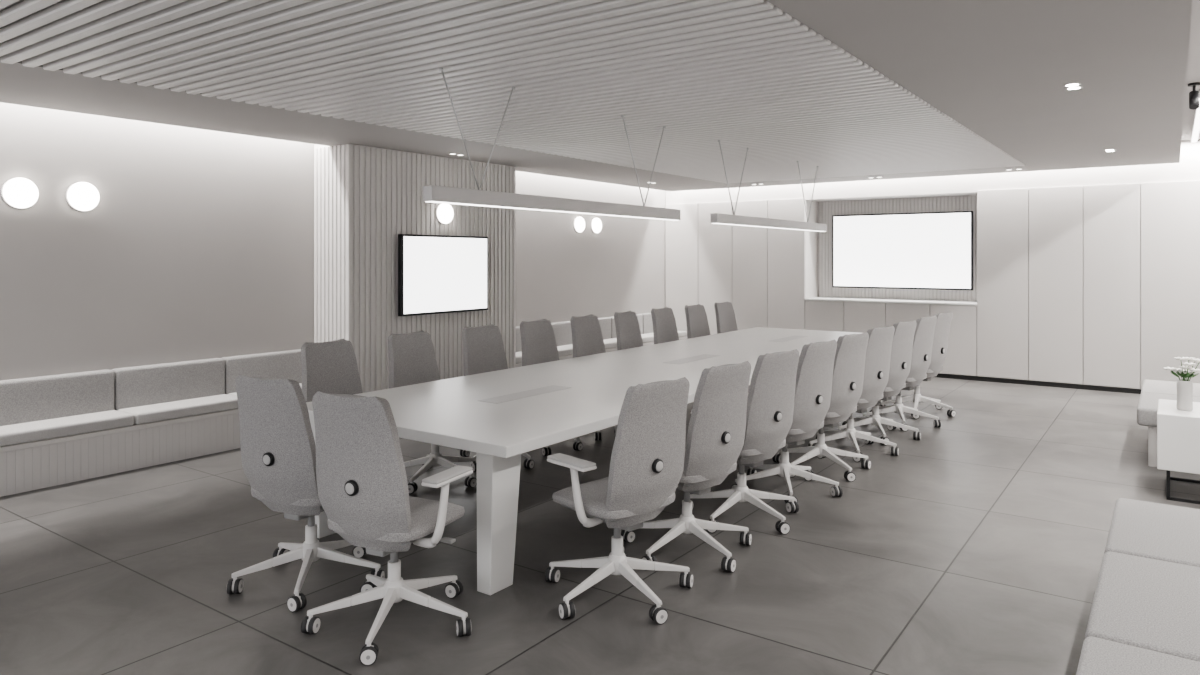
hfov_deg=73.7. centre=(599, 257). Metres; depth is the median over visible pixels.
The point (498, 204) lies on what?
diffuser
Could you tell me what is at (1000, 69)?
ceiling
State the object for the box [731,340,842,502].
office chair
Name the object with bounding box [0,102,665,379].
wall
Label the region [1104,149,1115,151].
recessed light
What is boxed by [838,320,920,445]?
office chair
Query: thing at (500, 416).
conference table
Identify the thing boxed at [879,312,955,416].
office chair
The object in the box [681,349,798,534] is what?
office chair
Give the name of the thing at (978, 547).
floor
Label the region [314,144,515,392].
wall
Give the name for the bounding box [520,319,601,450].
office chair
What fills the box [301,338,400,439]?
office chair
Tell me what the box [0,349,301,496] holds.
bench
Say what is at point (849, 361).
office chair
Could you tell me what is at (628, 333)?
office chair
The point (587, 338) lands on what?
office chair
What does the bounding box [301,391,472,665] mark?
office chair
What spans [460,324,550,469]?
office chair
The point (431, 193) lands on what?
pendant lamp
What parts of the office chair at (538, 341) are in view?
backrest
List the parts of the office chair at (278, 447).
lumbar knob, backrest, seat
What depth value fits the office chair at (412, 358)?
5.85 m
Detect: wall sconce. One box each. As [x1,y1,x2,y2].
[1,178,38,208]
[65,182,99,210]
[435,203,453,223]
[573,217,584,232]
[591,218,601,232]
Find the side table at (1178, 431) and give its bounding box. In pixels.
[1157,399,1199,503]
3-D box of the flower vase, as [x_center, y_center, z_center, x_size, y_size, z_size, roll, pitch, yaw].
[3.974,0.850,5.438,0.242,0.360,0.191,0,0,36]
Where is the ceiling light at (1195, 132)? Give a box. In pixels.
[1191,90,1199,142]
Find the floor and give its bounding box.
[0,377,1199,674]
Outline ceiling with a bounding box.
[0,0,1199,190]
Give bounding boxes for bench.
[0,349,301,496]
[516,313,686,366]
[1076,498,1199,674]
[1137,379,1199,466]
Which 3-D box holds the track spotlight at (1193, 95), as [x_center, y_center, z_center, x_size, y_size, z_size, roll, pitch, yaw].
[4.589,-1.248,6.178,0.080,0.200,0.109,0,0,36]
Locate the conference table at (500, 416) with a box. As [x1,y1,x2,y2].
[306,327,881,594]
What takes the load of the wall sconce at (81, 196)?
attached to the wall at (196, 244)
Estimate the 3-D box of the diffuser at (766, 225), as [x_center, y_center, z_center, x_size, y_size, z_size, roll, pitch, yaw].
[1.808,-0.309,8.204,0.056,0.006,2.730,0,0,36]
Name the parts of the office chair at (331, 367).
backrest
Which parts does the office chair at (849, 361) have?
seat, backrest, lumbar knob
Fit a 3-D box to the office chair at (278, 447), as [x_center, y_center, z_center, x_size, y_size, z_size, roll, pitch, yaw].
[-1.419,1.075,4.003,0.728,1.050,0.700,0,0,26]
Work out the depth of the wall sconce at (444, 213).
8.38 m
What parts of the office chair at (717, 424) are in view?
seat, backrest, lumbar knob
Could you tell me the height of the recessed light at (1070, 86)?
0.006 m
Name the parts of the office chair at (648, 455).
armrest, seat, backrest, lumbar knob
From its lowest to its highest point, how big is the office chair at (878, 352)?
1.050 m
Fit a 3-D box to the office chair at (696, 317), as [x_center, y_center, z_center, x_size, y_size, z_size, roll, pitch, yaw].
[1.343,1.075,9.265,0.717,1.050,0.731,0,0,38]
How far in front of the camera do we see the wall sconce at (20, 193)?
5.75 m
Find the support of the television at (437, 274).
attached to the wall at (365, 197)
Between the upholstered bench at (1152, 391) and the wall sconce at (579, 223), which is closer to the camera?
the upholstered bench at (1152, 391)
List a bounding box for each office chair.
[227,375,384,611]
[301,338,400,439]
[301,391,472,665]
[388,331,476,493]
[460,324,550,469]
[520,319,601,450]
[545,377,692,624]
[570,314,614,432]
[614,310,642,349]
[621,361,751,572]
[651,307,678,343]
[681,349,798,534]
[685,304,709,338]
[714,301,737,333]
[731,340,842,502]
[772,332,870,481]
[808,326,898,461]
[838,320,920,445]
[863,316,940,430]
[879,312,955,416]
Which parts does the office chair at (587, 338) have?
backrest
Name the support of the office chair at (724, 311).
on the floor
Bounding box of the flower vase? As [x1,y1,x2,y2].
[1163,357,1199,410]
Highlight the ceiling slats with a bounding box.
[0,0,1024,183]
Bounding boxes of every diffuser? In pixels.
[425,201,678,220]
[712,223,825,231]
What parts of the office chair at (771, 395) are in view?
seat, backrest, lumbar knob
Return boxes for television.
[398,234,487,315]
[832,211,972,289]
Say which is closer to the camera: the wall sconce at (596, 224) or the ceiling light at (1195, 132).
the ceiling light at (1195, 132)
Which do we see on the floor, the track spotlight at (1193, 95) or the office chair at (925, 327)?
the office chair at (925, 327)
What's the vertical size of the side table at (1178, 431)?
0.570 m
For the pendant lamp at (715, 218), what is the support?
hanging from the ceiling
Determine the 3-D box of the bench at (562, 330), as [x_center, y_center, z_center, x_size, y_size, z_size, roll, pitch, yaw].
[-0.003,1.235,11.299,0.447,0.730,4.260,0,0,36]
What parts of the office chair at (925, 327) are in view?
seat, backrest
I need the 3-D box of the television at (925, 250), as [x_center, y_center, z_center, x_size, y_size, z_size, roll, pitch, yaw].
[4.299,-0.100,11.473,1.940,1.080,0.092,0,0,36]
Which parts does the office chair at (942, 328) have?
backrest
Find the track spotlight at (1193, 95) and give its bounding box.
[1188,82,1199,109]
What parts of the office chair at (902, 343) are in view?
seat, backrest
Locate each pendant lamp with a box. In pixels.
[423,68,679,220]
[710,140,826,231]
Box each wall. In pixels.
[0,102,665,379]
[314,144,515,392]
[665,140,1199,393]
[818,195,975,300]
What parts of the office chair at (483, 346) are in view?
backrest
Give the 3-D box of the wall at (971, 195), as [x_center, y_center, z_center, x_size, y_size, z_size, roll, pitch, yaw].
[4.681,0.125,11.405,7.950,2.950,0.200,0,0,36]
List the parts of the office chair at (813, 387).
seat, backrest, lumbar knob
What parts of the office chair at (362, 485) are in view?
lumbar knob, backrest, seat, armrest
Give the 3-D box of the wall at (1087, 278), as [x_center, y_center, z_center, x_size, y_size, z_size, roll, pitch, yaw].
[4.455,0.127,11.090,7.942,2.946,0.566,0,0,36]
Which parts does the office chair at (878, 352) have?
seat, backrest, lumbar knob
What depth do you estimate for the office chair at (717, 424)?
4.18 m
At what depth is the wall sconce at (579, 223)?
11.19 m
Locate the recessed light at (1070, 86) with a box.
[1063,83,1082,89]
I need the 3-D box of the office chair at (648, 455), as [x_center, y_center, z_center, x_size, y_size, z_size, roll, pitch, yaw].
[0.074,1.075,3.793,0.720,1.050,0.725,0,0,-43]
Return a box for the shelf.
[805,297,976,305]
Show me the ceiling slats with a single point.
(740, 74)
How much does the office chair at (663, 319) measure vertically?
1.050 m
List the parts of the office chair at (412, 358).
backrest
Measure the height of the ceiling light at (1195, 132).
0.071 m

